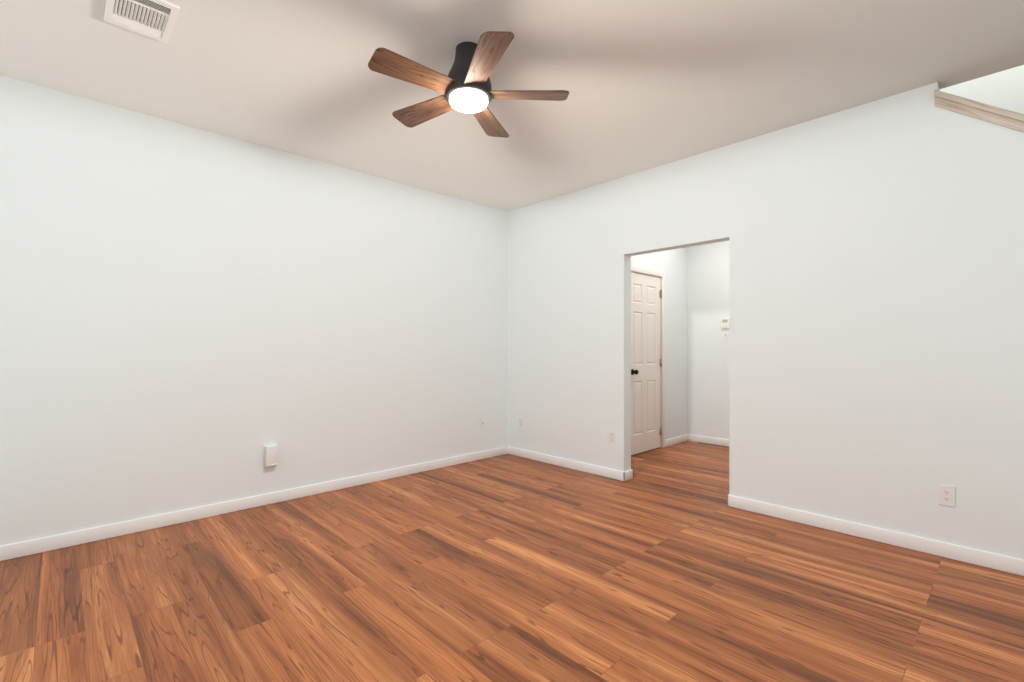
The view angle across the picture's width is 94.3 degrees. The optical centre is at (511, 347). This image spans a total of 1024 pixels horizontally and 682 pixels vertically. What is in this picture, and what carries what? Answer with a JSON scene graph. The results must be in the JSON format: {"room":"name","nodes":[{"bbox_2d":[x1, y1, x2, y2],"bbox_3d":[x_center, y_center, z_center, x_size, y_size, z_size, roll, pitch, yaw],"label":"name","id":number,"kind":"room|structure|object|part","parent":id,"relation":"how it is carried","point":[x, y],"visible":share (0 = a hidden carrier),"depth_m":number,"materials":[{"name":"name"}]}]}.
{"room":"empty living room","nodes":[
{"label":"empty living room","id":0,"kind":"room"},
{"bbox_2d":[0,75,507,545],"bbox_3d":[-1.680,-0.166,3.907,4.630,2.740,0.115,0,0,-44],"label":"wall","id":1,"kind":"structure","parent":0,"point":[192,317],"depth_m":3.39,"materials":[{"name":"white paint"}]},
{"bbox_2d":[0,446,507,560],"bbox_3d":[-1.636,1.161,3.861,4.400,0.085,0.013,0,0,-44],"label":"baseboard","id":2,"kind":"structure","parent":1,"relation":"attached to","point":[34,546],"depth_m":3.38,"materials":[{"name":"white wood"}]},
{"bbox_2d":[264,444,277,466],"bbox_3d":[-1.843,0.832,3.635,0.090,0.170,0.053,0,0,-44],"label":"box","id":3,"kind":"object","parent":1,"relation":"attached to","point":[270,454],"visible":1,"depth_m":3.62,"materials":[{"name":"white plastic"}]},
{"bbox_2d":[480,418,484,428],"bbox_3d":[-0.313,0.819,5.121,0.070,0.114,0.015,0,0,-44],"label":"outlet plate","id":4,"kind":"object","parent":1,"relation":"attached to","point":[482,423],"visible":1,"depth_m":5.12,"materials":[{"name":"white plastic"}]},
{"bbox_2d":[0,441,1023,681],"bbox_3d":[0.817,1.254,2.882,6.830,0.100,5.045,0,0,-44],"label":"floor","id":5,"kind":"structure","parent":0,"point":[666,564],"depth_m":2.31,"materials":[{"name":"wood"}]},
{"bbox_2d":[0,0,1023,211],"bbox_3d":[-0.018,-1.586,2.165,4.630,0.100,4.930,0,0,-44],"label":"ceiling","id":6,"kind":"structure","parent":0,"point":[648,84],"depth_m":2.63,"materials":[{"name":"paint"}]},
{"bbox_2d":[104,0,179,43],"bbox_3d":[-1.703,-1.530,2.182,0.245,0.010,0.340,0,0,-44],"label":"ceiling vent","id":7,"kind":"object","parent":6,"relation":"in","point":[155,19],"visible":1,"depth_m":2.19,"materials":[{"name":"metal"}]},
{"bbox_2d":[368,31,568,137],"bbox_3d":[-0.248,-1.389,2.445,0.987,0.294,1.003,0,0,-44],"label":"ceiling fan","id":8,"kind":"object","parent":6,"relation":"hanging from","point":[465,85],"visible":1,"depth_m":2.37,"materials":[{"name":"brown wood"}]},
{"bbox_2d":[631,247,686,439],"bbox_3d":[1.516,-0.166,5.504,2.200,2.740,0.115,0,0,-44],"label":"wall","id":9,"kind":"structure","parent":0,"point":[671,264],"depth_m":5.91,"materials":[{"name":"white paint"}]},
{"bbox_2d":[631,272,661,454],"bbox_3d":[1.533,0.180,5.428,0.720,2.023,0.118,0,0,-44],"label":"hall door","id":10,"kind":"structure","parent":9,"relation":"in","point":[645,362],"depth_m":5.45,"materials":[{"name":"white paint"}]},
{"bbox_3d":[1.354,0.274,5.228,0.064,0.064,0.075,0,0,-44],"label":"knob","id":11,"kind":"part","parent":10,"relation":"part of","materials":[{"name":"black metal"}]},
{"bbox_3d":[1.777,0.184,5.668,0.036,1.730,0.014,0,0,-44],"label":"hall door hinges","id":12,"kind":"part","parent":10,"relation":"part of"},
{"bbox_2d":[631,266,664,447],"bbox_3d":[1.505,0.153,5.483,0.798,2.101,0.131,0,0,-44],"label":"door frame","id":13,"kind":"structure","parent":9,"relation":"attached to","point":[663,360],"depth_m":5.68,"materials":[{"name":"white paint"}]},
{"bbox_2d":[665,434,687,446],"bbox_3d":[2.055,1.161,5.931,0.600,0.085,0.013,0,0,-44],"label":"baseboard","id":14,"kind":"structure","parent":9,"relation":"attached to","point":[675,440],"depth_m":5.92,"materials":[{"name":"white wood"}]},
{"bbox_2d":[687,241,728,439],"bbox_3d":[2.965,-0.166,5.495,0.115,2.740,1.900,0,0,-44],"label":"wall","id":15,"kind":"structure","parent":0,"point":[707,344],"depth_m":5.95,"materials":[{"name":"white paint"}]},
{"bbox_2d":[688,434,728,446],"bbox_3d":[2.867,1.161,5.505,0.013,0.085,1.750,0,0,-44],"label":"baseboard","id":16,"kind":"structure","parent":15,"relation":"attached to","point":[710,440],"depth_m":5.93,"materials":[{"name":"white wood"}]},
{"bbox_2d":[721,318,728,328],"bbox_3d":[2.596,-0.291,5.778,0.027,0.125,0.100,0,0,-44],"label":"thermostat","id":17,"kind":"object","parent":15,"relation":"attached to","point":[724,323],"visible":0.83,"depth_m":5.77,"materials":[{"name":"white plastic"}]},
{"bbox_2d":[723,331,728,339],"bbox_3d":[2.600,-0.146,5.782,0.017,0.114,0.070,0,0,-44],"label":"toggle","id":18,"kind":"object","parent":15,"relation":"attached to","point":[725,335],"visible":1,"depth_m":5.78,"materials":[{"name":"white plastic"}]},
{"bbox_2d":[508,82,1023,559],"bbox_3d":[1.655,-1.296,3.681,0.115,5.000,4.815,0,0,-44],"label":"wall","id":19,"kind":"structure","parent":0,"point":[876,313],"depth_m":3.12,"materials":[{"name":"white paint"}]},
{"bbox_2d":[518,416,522,427],"bbox_3d":[0.096,0.824,5.227,0.006,0.118,0.072,0,0,-44],"label":"electrical outlet","id":20,"kind":"object","parent":19,"relation":"attached to","point":[520,421],"visible":1,"depth_m":5.23,"materials":[{"name":"white plastic"}]},
{"bbox_2d":[508,446,623,480],"bbox_3d":[0.479,1.161,4.821,0.013,0.085,1.543,0,0,-44],"label":"baseboard","id":21,"kind":"structure","parent":19,"relation":"attached to","point":[589,468],"depth_m":4.72,"materials":[{"name":"white wood"}]},
{"bbox_2d":[608,430,614,443],"bbox_3d":[0.915,0.828,4.368,0.006,0.118,0.072,0,0,-44],"label":"electrical outlet","id":22,"kind":"object","parent":19,"relation":"attached to","point":[611,437],"visible":1,"depth_m":4.37,"materials":[{"name":"white plastic"}]},
{"bbox_2d":[623,469,632,480],"bbox_3d":[1.054,1.161,4.312,0.141,0.085,0.013,0,0,-44],"label":"baseboard","id":23,"kind":"structure","parent":19,"relation":"attached to","point":[628,474],"depth_m":4.29,"materials":[{"name":"white wood"}]},
{"bbox_2d":[728,495,1023,575],"bbox_3d":[2.413,1.161,2.794,0.013,0.085,2.253,0,0,-44],"label":"baseboard","id":24,"kind":"structure","parent":19,"relation":"attached to","point":[1008,564],"depth_m":2.90,"materials":[{"name":"white wood"}]},
{"bbox_2d":[939,484,954,506],"bbox_3d":[2.489,0.849,2.719,0.006,0.114,0.070,0,0,-44],"label":"duplex electrical outlet","id":25,"kind":"object","parent":19,"relation":"attached to","point":[946,495],"visible":1,"depth_m":2.72,"materials":[{"name":"white plastic"}]},
{"bbox_2d":[934,89,1023,131],"bbox_3d":[2.906,-0.991,2.370,0.175,0.990,1.185,0,0,-44],"label":"trim","id":26,"kind":"structure","parent":19,"relation":"attached to","point":[985,112],"depth_m":2.61,"materials":[{"name":"white wood"}]},
{"bbox_2d":[940,65,1023,113],"bbox_3d":[3.505,-1.296,3.408,0.115,5.000,1.865,0,0,-44],"label":"wall","id":27,"kind":"structure","parent":0,"point":[1004,89],"depth_m":3.38,"materials":[{"name":"white paint"}]}
]}

